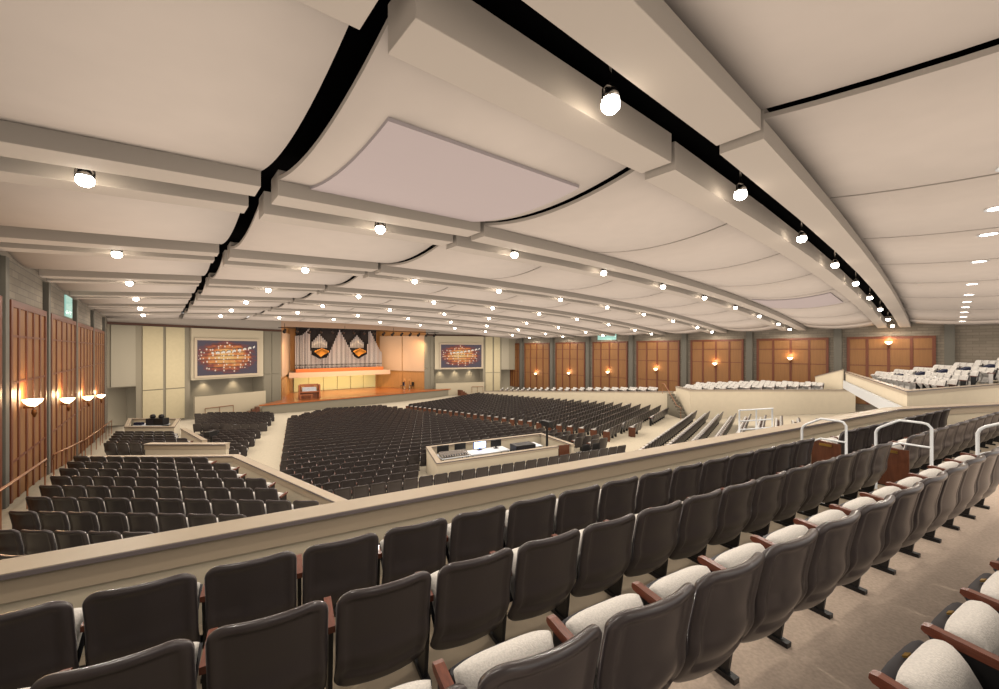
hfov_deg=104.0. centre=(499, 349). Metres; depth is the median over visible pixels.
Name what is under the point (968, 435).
seat
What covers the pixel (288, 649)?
seat
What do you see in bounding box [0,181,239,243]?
ceiling panel
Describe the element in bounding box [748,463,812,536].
seat
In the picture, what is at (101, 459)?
seat
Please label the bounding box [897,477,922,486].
seat cushion
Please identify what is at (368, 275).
ceiling beam
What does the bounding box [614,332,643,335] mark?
ceiling panel
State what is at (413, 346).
panel
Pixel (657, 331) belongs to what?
ceiling beam
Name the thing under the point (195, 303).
ceiling panel
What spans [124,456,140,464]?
seat
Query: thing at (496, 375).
wall panel
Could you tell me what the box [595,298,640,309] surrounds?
ceiling beam
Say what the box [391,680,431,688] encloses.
seat cushion
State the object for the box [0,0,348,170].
ceiling panel
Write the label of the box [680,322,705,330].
ceiling beam
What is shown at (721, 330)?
ceiling beam
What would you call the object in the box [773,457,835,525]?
seat
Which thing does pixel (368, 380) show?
backdrop panel
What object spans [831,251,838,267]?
track spotlight
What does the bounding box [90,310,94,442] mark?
column
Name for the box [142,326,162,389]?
wall panel
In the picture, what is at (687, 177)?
ceiling beam
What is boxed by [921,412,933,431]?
seat
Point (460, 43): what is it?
ceiling beam
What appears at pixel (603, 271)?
track spotlight
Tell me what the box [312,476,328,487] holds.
seat
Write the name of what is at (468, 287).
ceiling beam
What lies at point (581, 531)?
seat cushion
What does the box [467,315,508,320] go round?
ceiling beam
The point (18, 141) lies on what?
ceiling beam
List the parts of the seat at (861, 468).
backrest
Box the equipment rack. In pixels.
[510,441,535,450]
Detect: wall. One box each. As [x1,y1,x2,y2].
[0,251,107,427]
[0,402,998,655]
[88,454,346,504]
[107,313,280,425]
[124,418,180,435]
[143,442,230,454]
[180,428,207,441]
[194,391,265,418]
[262,390,447,413]
[281,327,425,392]
[426,329,474,334]
[426,336,515,390]
[426,433,574,483]
[436,382,483,395]
[484,391,673,411]
[512,316,998,410]
[675,386,854,418]
[815,369,843,388]
[843,381,902,407]
[845,372,998,406]
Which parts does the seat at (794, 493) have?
backrest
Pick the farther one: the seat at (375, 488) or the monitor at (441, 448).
the monitor at (441, 448)
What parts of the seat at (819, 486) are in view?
backrest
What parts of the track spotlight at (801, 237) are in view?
bulb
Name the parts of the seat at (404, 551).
armrest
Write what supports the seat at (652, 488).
on the floor at (82, 663)
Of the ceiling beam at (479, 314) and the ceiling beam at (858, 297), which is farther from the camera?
the ceiling beam at (479, 314)
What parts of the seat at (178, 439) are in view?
backrest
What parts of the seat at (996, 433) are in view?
backrest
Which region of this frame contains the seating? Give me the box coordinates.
[111,358,998,456]
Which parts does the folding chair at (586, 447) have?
backrest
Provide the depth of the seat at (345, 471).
15.05 m
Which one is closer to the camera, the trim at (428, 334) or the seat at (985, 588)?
the seat at (985, 588)
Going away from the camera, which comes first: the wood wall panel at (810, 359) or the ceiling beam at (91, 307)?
the ceiling beam at (91, 307)
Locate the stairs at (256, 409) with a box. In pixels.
[247,406,259,412]
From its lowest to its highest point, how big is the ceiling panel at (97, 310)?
0.660 m
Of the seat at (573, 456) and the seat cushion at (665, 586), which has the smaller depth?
the seat cushion at (665, 586)
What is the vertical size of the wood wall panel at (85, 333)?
7.220 m
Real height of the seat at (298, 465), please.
0.830 m
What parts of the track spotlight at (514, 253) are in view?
bulb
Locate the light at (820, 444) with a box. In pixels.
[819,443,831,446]
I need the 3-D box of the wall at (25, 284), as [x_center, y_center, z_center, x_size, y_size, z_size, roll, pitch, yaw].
[-12.119,1.950,9.061,0.300,10.500,57.600,0,0,-41]
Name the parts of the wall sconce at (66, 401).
lamp shade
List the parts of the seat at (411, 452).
backrest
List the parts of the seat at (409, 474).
backrest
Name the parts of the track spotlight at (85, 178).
bulb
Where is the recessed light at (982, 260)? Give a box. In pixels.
[970,260,988,262]
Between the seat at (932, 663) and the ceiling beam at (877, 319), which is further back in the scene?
the ceiling beam at (877, 319)
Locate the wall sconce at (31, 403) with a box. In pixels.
[22,398,43,416]
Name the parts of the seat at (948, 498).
armrest, backrest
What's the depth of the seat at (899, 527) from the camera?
2.93 m
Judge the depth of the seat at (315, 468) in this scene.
15.47 m
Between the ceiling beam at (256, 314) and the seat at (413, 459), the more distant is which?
the ceiling beam at (256, 314)
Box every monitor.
[437,445,448,452]
[454,443,465,449]
[473,441,485,450]
[491,439,500,448]
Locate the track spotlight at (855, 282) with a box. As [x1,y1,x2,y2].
[852,272,858,285]
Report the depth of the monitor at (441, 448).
16.82 m
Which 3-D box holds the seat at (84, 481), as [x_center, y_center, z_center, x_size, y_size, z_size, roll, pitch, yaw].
[-10.483,3.554,9.917,0.560,0.830,0.466,0,0,3]
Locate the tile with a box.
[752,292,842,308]
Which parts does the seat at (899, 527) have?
armrest, backrest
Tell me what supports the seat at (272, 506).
on the floor at (19, 504)
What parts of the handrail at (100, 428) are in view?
rail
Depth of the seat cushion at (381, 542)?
3.24 m
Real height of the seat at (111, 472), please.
0.830 m
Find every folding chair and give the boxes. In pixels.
[576,444,589,452]
[589,443,599,452]
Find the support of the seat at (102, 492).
on the floor at (19, 504)
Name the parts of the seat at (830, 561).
armrest, backrest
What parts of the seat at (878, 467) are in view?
backrest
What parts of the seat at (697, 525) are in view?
backrest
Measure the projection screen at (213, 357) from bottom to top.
3.720 m
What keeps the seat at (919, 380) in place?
on the floor
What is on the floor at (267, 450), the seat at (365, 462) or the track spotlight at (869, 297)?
the seat at (365, 462)
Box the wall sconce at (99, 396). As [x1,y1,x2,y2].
[97,395,104,402]
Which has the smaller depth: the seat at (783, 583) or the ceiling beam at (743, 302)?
the seat at (783, 583)
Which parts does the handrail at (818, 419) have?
rail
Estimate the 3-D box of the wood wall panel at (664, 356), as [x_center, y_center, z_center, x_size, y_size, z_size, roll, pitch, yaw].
[17.318,2.290,42.811,0.121,6.620,4.894,0,0,-41]
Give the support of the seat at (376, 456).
on the floor at (267, 450)
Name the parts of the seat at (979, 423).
backrest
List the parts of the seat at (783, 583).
armrest, backrest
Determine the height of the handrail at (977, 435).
1.025 m
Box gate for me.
[558,444,569,455]
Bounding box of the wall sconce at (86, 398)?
[82,396,93,406]
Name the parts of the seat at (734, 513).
backrest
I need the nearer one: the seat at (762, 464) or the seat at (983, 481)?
the seat at (983, 481)
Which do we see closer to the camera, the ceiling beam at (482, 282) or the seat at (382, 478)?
the seat at (382, 478)
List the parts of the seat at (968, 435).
backrest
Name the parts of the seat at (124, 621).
armrest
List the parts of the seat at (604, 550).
backrest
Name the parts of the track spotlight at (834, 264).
bulb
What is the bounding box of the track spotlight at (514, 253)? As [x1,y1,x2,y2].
[511,249,517,257]
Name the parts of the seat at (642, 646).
armrest, backrest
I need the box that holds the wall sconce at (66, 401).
[60,398,74,410]
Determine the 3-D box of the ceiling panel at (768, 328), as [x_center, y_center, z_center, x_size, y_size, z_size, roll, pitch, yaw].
[22.677,-1.929,35.350,1.905,0.520,4.360,0,0,-41]
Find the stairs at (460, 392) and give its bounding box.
[458,390,466,395]
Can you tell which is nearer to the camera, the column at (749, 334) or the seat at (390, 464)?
the seat at (390, 464)
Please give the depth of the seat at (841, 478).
4.79 m
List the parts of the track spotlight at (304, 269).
bulb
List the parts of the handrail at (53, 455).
post, rail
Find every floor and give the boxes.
[2,434,292,529]
[79,462,810,688]
[103,389,861,495]
[259,387,450,405]
[333,442,998,688]
[668,485,998,688]
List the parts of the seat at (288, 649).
armrest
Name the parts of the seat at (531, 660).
armrest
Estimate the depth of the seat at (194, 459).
12.27 m
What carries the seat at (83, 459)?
on the floor at (19, 504)
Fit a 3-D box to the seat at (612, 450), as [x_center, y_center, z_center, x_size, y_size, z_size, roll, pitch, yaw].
[5.134,4.849,18.068,0.560,0.830,0.467,0,0,-28]
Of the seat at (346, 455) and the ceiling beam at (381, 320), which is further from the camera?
the ceiling beam at (381, 320)
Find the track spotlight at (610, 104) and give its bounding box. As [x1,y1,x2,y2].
[601,66,620,114]
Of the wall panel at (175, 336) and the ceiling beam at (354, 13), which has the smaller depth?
the ceiling beam at (354, 13)
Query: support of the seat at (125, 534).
on the floor at (19, 504)
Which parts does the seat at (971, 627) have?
number plate, armrest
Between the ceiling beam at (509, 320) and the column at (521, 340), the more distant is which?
the column at (521, 340)
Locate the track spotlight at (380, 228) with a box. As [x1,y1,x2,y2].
[375,222,385,233]
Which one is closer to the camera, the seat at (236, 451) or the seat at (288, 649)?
the seat at (288, 649)
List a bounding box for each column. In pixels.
[0,255,8,508]
[43,282,50,474]
[73,300,77,455]
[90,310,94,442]
[102,317,104,330]
[519,338,523,389]
[550,338,553,390]
[586,336,590,388]
[629,335,633,387]
[681,333,687,386]
[746,331,752,381]
[834,329,841,370]
[944,324,954,364]
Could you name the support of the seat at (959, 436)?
on the floor at (451, 657)
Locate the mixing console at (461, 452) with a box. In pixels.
[439,449,468,458]
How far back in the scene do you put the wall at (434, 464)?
16.68 m
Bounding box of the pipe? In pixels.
[278,323,437,332]
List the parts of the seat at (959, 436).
backrest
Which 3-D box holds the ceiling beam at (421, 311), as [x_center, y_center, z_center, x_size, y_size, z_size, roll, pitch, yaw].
[-4.603,-3.201,32.546,4.750,0.528,0.520,0,0,-41]
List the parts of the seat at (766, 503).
backrest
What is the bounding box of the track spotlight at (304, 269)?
[301,266,308,272]
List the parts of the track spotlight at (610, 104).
stem, bulb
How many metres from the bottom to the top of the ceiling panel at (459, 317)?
0.485 m
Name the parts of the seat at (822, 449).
panel, backrest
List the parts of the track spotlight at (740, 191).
bulb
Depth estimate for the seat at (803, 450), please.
5.97 m
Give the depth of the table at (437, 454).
16.39 m
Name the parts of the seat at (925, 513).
armrest, backrest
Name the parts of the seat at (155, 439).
backrest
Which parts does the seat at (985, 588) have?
armrest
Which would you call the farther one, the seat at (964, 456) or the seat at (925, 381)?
the seat at (925, 381)
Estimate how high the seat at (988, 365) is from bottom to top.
0.828 m
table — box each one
[437,454,470,460]
[467,446,509,456]
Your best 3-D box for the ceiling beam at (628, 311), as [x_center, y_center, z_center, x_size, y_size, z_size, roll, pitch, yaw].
[10.581,-2.903,29.625,4.750,0.690,0.520,0,0,-41]
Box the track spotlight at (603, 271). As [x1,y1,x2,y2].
[601,268,605,275]
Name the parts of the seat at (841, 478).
backrest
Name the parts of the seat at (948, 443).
backrest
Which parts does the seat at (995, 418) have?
backrest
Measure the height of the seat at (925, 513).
0.830 m
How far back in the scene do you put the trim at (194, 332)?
37.58 m
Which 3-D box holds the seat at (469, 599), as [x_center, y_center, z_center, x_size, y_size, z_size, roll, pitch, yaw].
[-0.226,1.677,2.556,0.560,0.830,0.466,0,0,-28]
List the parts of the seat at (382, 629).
armrest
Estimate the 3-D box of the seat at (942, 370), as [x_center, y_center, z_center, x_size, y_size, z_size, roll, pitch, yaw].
[24.296,1.456,21.433,0.395,0.828,0.440,0,0,24]
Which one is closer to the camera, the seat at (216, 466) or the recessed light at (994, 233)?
the recessed light at (994, 233)
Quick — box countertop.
[133,423,169,425]
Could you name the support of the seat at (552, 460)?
on the floor at (267, 450)
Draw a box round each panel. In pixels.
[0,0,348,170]
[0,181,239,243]
[0,295,1,487]
[7,251,209,275]
[9,299,46,503]
[51,313,75,472]
[55,283,196,292]
[78,322,92,455]
[79,299,188,303]
[94,309,182,311]
[95,328,104,439]
[105,315,178,317]
[110,325,135,386]
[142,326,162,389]
[142,390,162,417]
[166,327,184,388]
[166,388,184,417]
[182,312,247,318]
[186,308,261,312]
[191,296,281,306]
[198,281,308,297]
[209,257,351,284]
[230,205,431,262]
[241,315,303,320]
[258,309,324,315]
[264,331,269,373]
[264,374,269,402]
[272,331,279,373]
[272,374,279,401]
[275,303,351,310]
[278,18,626,221]
[281,332,285,376]
[281,377,285,399]
[286,333,289,374]
[286,376,289,395]
[294,377,308,391]
[296,292,389,303]
[299,319,350,322]
[309,377,322,389]
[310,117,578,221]
[323,314,377,318]
[323,376,336,389]
[328,275,446,293]
[337,376,349,388]
[347,321,393,324]
[348,308,409,313]
[351,375,362,387]
[363,375,374,387]
[375,317,422,321]
[380,336,401,370]
[380,372,401,387]
[381,245,539,278]
[381,300,453,308]
[381,323,429,327]
[400,312,457,317]
[403,335,424,370]
[403,372,423,388]
[419,320,460,324]
[419,326,461,330]
[424,336,428,367]
[424,369,428,388]
[425,287,515,300]
[430,336,433,367]
[430,368,433,388]
[443,305,503,313]
[449,316,498,321]
[449,329,489,333]
[456,324,494,328]
[475,333,515,337]
[484,169,725,251]
[485,266,611,289]
[485,337,492,371]
[485,373,492,390]
[488,320,532,325]
[490,327,522,331]
[492,296,567,307]
[493,311,545,318]
[494,337,499,371]
[494,373,499,390]
[501,337,508,369]
[510,343,518,386]
[513,331,548,335]
[520,325,561,330]
[524,343,549,389]
[527,316,580,323]
[539,303,609,313]
[539,335,557,337]
[550,281,660,298]
[553,329,587,334]
[555,342,584,390]
[561,321,610,328]
[575,334,597,336]
[578,310,642,319]
[589,327,634,333]
[592,341,627,390]
[594,223,778,270]
[606,292,697,306]
[611,317,669,325]
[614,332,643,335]
[636,340,679,390]
[639,323,692,331]
[644,302,727,314]
[659,329,701,333]
[663,253,811,285]
[664,0,998,109]
[673,311,750,321]
[690,339,743,384]
[698,319,768,328]
[708,274,833,297]
[720,326,775,331]
[742,289,848,307]
[757,338,828,382]
[764,45,998,197]
[767,301,861,317]
[786,312,870,325]
[802,321,874,328]
[830,173,998,238]
[847,336,935,404]
[861,227,998,263]
[879,258,998,282]
[891,279,998,297]
[899,296,998,309]
[905,309,998,320]
[909,319,998,324]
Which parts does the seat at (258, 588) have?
armrest, backrest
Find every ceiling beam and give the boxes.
[0,120,260,195]
[0,156,247,212]
[0,225,218,256]
[0,242,214,262]
[39,269,200,282]
[47,278,198,285]
[70,291,191,297]
[74,296,189,299]
[88,304,185,306]
[91,307,184,308]
[100,311,180,313]
[102,314,179,315]
[185,308,254,314]
[185,315,251,315]
[189,303,266,310]
[190,301,270,308]
[196,292,287,302]
[197,290,292,301]
[206,277,316,292]
[208,273,324,289]
[223,250,364,275]
[227,242,377,271]
[253,315,309,318]
[255,311,314,317]
[259,191,452,245]
[268,309,331,313]
[271,170,479,236]
[271,304,337,312]
[288,301,360,307]
[292,295,367,306]
[297,0,377,29]
[310,318,359,320]
[315,316,364,319]
[317,290,401,299]
[324,283,411,297]
[332,313,386,316]
[338,311,392,315]
[360,307,420,311]
[360,320,401,323]
[363,271,461,287]
[365,318,407,322]
[368,304,428,310]
[375,262,477,284]
[387,316,430,320]
[388,0,670,172]
[391,314,438,319]
[401,298,466,305]
[402,323,438,326]
[408,321,444,325]
[409,293,477,303]
[419,311,468,316]
[427,308,477,315]
[430,320,470,323]
[439,318,477,323]
[439,326,471,329]
[445,325,477,329]
[446,235,562,267]
[459,284,531,296]
[465,304,517,310]
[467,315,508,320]
[471,221,591,262]
[471,323,503,327]
[474,278,548,293]
[474,300,528,309]
[475,321,510,326]
[476,313,517,319]
[476,328,505,332]
[504,327,532,331]
[505,332,530,336]
[508,325,539,331]
[509,320,542,324]
[513,310,558,316]
[516,317,551,324]
[522,0,760,145]
[526,306,570,315]
[527,293,584,303]
[533,331,557,335]
[537,330,564,335]
[540,324,571,329]
[541,288,600,302]
[552,322,580,329]
[553,260,632,282]
[558,315,592,321]
[568,312,603,321]
[572,329,596,334]
[578,302,624,311]
[578,327,605,333]
[580,252,659,278]
[589,321,620,327]
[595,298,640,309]
[600,318,632,326]
[603,332,614,335]
[619,309,656,317]
[619,326,645,332]
[624,276,681,293]
[629,324,655,332]
[635,306,672,316]
[645,141,762,229]
[649,271,706,291]
[652,316,683,324]
[652,330,664,334]
[666,314,697,323]
[673,288,716,303]
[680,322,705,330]
[693,321,718,329]
[697,285,739,301]
[709,299,743,312]
[714,327,726,332]
[720,109,828,216]
[730,297,764,310]
[738,308,764,320]
[739,206,808,257]
[755,307,784,319]
[759,316,782,327]
[776,323,788,330]
[777,316,800,327]
[789,242,835,277]
[793,324,805,330]
[797,198,860,251]
[820,267,853,292]
[837,240,878,273]
[841,286,866,304]
[855,299,876,314]
[859,266,889,289]
[866,308,884,324]
[874,283,898,302]
[875,319,886,327]
[884,299,904,313]
[892,311,908,323]
[898,320,910,326]
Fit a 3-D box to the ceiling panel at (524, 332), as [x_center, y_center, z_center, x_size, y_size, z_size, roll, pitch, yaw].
[4.067,-2.221,51.487,4.660,0.724,4.360,0,0,-41]
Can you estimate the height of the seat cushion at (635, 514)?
0.295 m
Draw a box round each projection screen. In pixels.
[194,338,259,378]
[439,343,482,368]
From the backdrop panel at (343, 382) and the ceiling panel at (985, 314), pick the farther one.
the backdrop panel at (343, 382)
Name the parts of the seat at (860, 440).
backrest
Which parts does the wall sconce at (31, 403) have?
lamp shade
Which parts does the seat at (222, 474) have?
backrest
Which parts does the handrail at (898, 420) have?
rail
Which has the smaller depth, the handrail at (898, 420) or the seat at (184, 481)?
the handrail at (898, 420)
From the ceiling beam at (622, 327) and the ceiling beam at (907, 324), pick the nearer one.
the ceiling beam at (907, 324)
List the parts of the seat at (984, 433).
backrest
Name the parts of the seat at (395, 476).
backrest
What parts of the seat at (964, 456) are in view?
armrest, armrest, backrest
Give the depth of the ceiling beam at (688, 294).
21.52 m
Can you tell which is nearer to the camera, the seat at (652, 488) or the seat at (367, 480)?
the seat at (652, 488)
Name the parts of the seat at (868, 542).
armrest, backrest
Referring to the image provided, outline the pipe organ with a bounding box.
[294,327,382,372]
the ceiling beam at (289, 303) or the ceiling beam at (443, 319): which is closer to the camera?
the ceiling beam at (289, 303)
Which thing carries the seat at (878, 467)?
on the floor at (451, 657)
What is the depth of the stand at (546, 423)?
18.76 m
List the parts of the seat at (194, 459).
backrest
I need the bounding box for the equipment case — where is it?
[146,417,168,424]
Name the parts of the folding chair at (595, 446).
backrest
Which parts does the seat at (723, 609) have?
armrest, backrest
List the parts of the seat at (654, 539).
backrest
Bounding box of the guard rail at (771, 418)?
[738,408,773,432]
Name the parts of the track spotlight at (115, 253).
bulb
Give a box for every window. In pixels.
[64,295,71,317]
[598,334,615,339]
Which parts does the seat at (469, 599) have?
armrest, backrest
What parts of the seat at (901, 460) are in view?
panel, backrest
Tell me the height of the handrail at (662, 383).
2.530 m
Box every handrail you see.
[0,459,46,529]
[52,440,82,475]
[84,428,100,455]
[102,420,111,442]
[205,405,233,412]
[662,383,680,407]
[801,418,847,453]
[874,419,932,488]
[975,422,998,454]
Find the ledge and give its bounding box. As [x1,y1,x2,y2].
[289,369,389,377]
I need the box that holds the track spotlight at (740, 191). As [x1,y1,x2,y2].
[734,170,746,199]
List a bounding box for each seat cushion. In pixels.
[74,608,82,649]
[194,642,198,660]
[380,539,383,556]
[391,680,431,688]
[430,570,438,612]
[447,523,450,551]
[453,630,553,688]
[504,510,508,543]
[510,547,518,597]
[553,499,557,531]
[565,593,643,688]
[576,529,583,578]
[596,489,600,521]
[631,514,637,556]
[649,565,710,598]
[714,543,764,568]
[766,525,808,543]
[808,510,845,525]
[823,437,837,443]
[842,497,875,509]
[872,486,901,497]
[892,442,902,449]
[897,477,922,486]
[918,468,941,476]
[937,461,958,468]
[944,600,998,655]
[954,455,974,461]
[980,571,998,599]
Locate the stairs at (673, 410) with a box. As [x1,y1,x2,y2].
[667,393,686,418]
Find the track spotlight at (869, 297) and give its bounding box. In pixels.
[867,288,872,299]
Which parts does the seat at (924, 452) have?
backrest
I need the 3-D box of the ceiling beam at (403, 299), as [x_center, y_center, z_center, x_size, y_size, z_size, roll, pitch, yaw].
[-4.159,-3.229,24.828,4.750,0.473,0.520,0,0,-41]
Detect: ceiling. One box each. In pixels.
[181,0,998,315]
[281,321,425,331]
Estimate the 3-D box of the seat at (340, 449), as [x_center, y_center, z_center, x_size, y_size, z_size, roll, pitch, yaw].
[-7.986,5.175,19.327,0.560,0.830,0.466,0,0,-28]
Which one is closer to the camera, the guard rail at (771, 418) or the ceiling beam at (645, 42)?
the ceiling beam at (645, 42)
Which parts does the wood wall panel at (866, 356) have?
frame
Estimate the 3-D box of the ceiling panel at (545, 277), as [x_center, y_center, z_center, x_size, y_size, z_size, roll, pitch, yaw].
[2.270,-3.171,17.484,4.660,0.355,4.360,0,0,-41]
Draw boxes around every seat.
[0,529,24,554]
[0,554,25,559]
[0,600,83,688]
[9,510,40,531]
[20,529,56,554]
[25,496,53,513]
[30,639,202,688]
[38,511,69,532]
[39,485,63,500]
[50,476,72,486]
[51,496,79,513]
[54,530,89,549]
[59,468,79,477]
[62,485,87,500]
[67,461,85,471]
[67,511,99,533]
[71,476,93,488]
[73,456,90,464]
[77,497,105,515]
[78,468,98,479]
[80,573,202,665]
[85,461,103,470]
[86,485,110,500]
[88,531,122,543]
[90,456,107,464]
[92,476,114,489]
[97,512,128,534]
[98,468,118,479]
[103,443,118,455]
[103,462,121,471]
[104,497,132,515]
[107,456,123,464]
[109,438,119,441]
[109,486,134,501]
[114,476,136,488]
[116,443,130,454]
[118,468,138,480]
[120,438,130,441]
[121,462,139,472]
[122,531,152,538]
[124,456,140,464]
[127,512,158,532]
[129,443,142,454]
[130,498,158,516]
[131,438,142,441]
[133,486,158,501]
[135,477,158,489]
[137,469,157,479]
[139,462,157,472]
[140,456,157,465]
[141,443,145,454]
[143,438,153,441]
[154,438,165,441]
[157,457,175,465]
[157,462,176,471]
[157,469,178,480]
[157,477,180,490]
[157,486,182,500]
[157,498,185,515]
[157,513,188,531]
[165,438,175,440]
[174,457,191,463]
[176,462,194,469]
[177,438,192,441]
[177,469,197,477]
[179,477,201,487]
[181,487,206,502]
[184,498,212,516]
[187,513,217,526]
[192,457,216,466]
[194,463,213,472]
[197,469,217,480]
[199,600,328,688]
[200,551,296,683]
[201,477,223,490]
[205,487,230,502]
[211,499,239,517]
[213,463,239,473]
[217,470,246,481]
[218,514,245,521]
[223,478,245,490]
[229,449,240,453]
[230,487,255,502]
[238,499,266,516]
[245,478,275,491]
[254,488,287,503]
[265,500,293,513]
[279,459,293,469]
[280,469,293,474]
[281,451,293,460]
[286,463,301,470]
[287,454,300,461]
[288,447,300,453]
[290,473,301,478]
[293,500,318,508]
[294,450,306,456]
[294,458,308,465]
[294,467,309,475]
[296,533,378,615]
[300,478,311,483]
[301,453,314,458]
[302,461,315,469]
[302,471,318,480]
[307,449,319,453]
[309,456,322,463]
[310,465,324,474]
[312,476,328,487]
[315,452,327,456]
[316,460,330,467]
[319,469,334,479]
[320,448,332,452]
[322,481,338,492]
[323,455,335,463]
[323,571,431,688]
[325,463,339,471]
[328,450,339,457]
[329,474,344,483]
[332,458,344,466]
[333,446,344,452]
[333,487,350,499]
[335,467,349,477]
[336,453,348,460]
[339,479,355,489]
[340,449,352,456]
[340,462,353,471]
[345,457,357,464]
[345,472,360,482]
[350,452,361,459]
[350,466,364,475]
[351,484,368,498]
[353,448,364,454]
[354,460,367,468]
[356,477,372,492]
[358,455,370,463]
[361,470,375,479]
[362,451,373,458]
[365,464,378,473]
[366,447,376,453]
[368,458,381,466]
[369,482,385,495]
[372,454,383,460]
[373,474,387,489]
[374,449,385,456]
[376,468,390,478]
[377,518,447,584]
[379,462,392,470]
[382,457,394,464]
[384,452,395,459]
[386,448,397,454]
[386,472,403,492]
[386,479,401,492]
[389,680,466,688]
[391,466,404,474]
[393,460,405,468]
[395,455,407,465]
[396,451,407,456]
[398,447,408,453]
[402,470,417,490]
[402,477,417,489]
[405,464,418,474]
[407,449,419,465]
[407,454,419,464]
[409,445,420,450]
[413,548,513,685]
[418,475,432,487]
[419,453,425,470]
[432,624,601,688]
[433,473,447,484]
[445,505,505,564]
[447,470,461,482]
[461,468,474,479]
[475,466,488,477]
[488,464,500,475]
[489,529,579,643]
[501,463,513,473]
[503,494,555,548]
[513,461,524,471]
[525,459,536,468]
[536,457,547,467]
[546,582,695,688]
[548,456,558,464]
[551,513,635,620]
[553,484,599,534]
[558,454,568,463]
[569,452,579,461]
[579,451,588,459]
[589,449,598,457]
[596,476,638,522]
[598,448,607,456]
[603,500,681,597]
[608,446,616,454]
[617,445,625,453]
[631,552,764,682]
[634,468,672,514]
[649,489,721,578]
[668,462,702,503]
[686,479,756,564]
[697,528,817,685]
[698,456,729,494]
[720,471,786,548]
[725,451,753,487]
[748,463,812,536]
[749,446,775,480]
[750,509,860,648]
[771,441,796,474]
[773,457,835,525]
[792,437,814,467]
[793,494,895,619]
[797,451,856,516]
[811,428,856,463]
[819,446,875,507]
[829,482,923,595]
[830,425,869,451]
[840,441,892,499]
[859,471,947,574]
[865,423,882,448]
[868,639,982,688]
[872,432,924,485]
[879,420,893,443]
[885,462,968,557]
[890,418,905,440]
[892,429,937,468]
[900,416,915,439]
[904,426,948,473]
[908,455,985,542]
[910,378,924,388]
[912,414,924,434]
[914,371,924,374]
[917,378,930,388]
[920,423,959,469]
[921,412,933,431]
[921,600,998,688]
[924,379,937,387]
[927,448,998,530]
[931,380,946,387]
[931,410,942,428]
[933,420,968,465]
[938,408,950,427]
[942,417,977,460]
[944,446,998,519]
[946,379,958,386]
[950,374,960,378]
[952,415,986,457]
[958,375,969,385]
[959,571,998,612]
[962,413,994,453]
[964,411,998,451]
[968,371,979,384]
[972,418,998,447]
[986,435,998,444]
[989,558,998,571]
[993,436,998,441]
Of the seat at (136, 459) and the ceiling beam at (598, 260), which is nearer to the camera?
the seat at (136, 459)
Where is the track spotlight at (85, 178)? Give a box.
[74,168,95,187]
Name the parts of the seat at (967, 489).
armrest, backrest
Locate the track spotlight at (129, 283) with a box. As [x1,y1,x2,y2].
[125,281,132,285]
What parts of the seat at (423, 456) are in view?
backrest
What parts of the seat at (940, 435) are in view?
backrest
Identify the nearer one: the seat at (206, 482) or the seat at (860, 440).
the seat at (860, 440)
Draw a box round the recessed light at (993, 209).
[984,206,998,211]
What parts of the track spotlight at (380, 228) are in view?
bulb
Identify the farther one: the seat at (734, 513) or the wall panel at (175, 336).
the wall panel at (175, 336)
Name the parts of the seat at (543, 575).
backrest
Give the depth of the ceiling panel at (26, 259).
12.13 m
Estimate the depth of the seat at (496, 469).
15.09 m
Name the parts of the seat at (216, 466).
backrest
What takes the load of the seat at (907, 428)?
on the floor at (82, 663)
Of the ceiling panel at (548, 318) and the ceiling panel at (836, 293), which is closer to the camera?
the ceiling panel at (836, 293)
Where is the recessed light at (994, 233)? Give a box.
[977,232,998,236]
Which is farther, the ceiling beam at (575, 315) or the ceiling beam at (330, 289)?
the ceiling beam at (575, 315)
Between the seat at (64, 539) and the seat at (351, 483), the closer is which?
the seat at (64, 539)
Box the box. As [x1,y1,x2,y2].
[133,422,144,424]
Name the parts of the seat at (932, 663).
armrest, number plate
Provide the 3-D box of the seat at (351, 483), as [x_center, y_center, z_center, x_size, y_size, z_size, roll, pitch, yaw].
[-5.314,4.887,13.615,0.560,0.830,0.467,0,0,-28]
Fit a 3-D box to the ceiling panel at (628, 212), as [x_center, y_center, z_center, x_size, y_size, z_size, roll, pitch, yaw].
[2.757,-3.118,9.804,4.545,0.428,4.360,0,0,-41]
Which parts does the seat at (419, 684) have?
backrest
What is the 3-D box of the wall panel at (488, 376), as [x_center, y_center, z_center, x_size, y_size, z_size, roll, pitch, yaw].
[-1.567,4.760,58.271,1.135,2.680,0.070,0,0,-21]
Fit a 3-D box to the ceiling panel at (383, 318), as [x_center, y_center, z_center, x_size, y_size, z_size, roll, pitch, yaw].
[-10.228,-3.142,38.972,4.660,0.406,4.360,0,0,-41]
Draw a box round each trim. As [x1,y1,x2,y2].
[107,322,281,331]
[190,328,262,379]
[428,334,491,336]
[434,336,483,368]
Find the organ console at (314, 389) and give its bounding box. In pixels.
[298,384,319,399]
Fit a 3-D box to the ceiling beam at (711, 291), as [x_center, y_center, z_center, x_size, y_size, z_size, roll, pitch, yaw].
[11.816,-3.093,21.003,4.750,0.609,0.560,0,0,-41]
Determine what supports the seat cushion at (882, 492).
on the seat at (925, 513)
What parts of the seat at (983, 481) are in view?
armrest, backrest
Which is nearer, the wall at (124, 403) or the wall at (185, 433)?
the wall at (185, 433)
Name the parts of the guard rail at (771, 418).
post, post, post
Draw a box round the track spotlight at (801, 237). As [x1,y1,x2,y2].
[797,221,806,242]
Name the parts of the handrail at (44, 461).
post, rail, post, post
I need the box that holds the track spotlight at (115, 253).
[111,250,122,257]
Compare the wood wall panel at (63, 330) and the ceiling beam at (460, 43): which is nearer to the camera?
the ceiling beam at (460, 43)
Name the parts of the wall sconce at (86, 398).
lamp shade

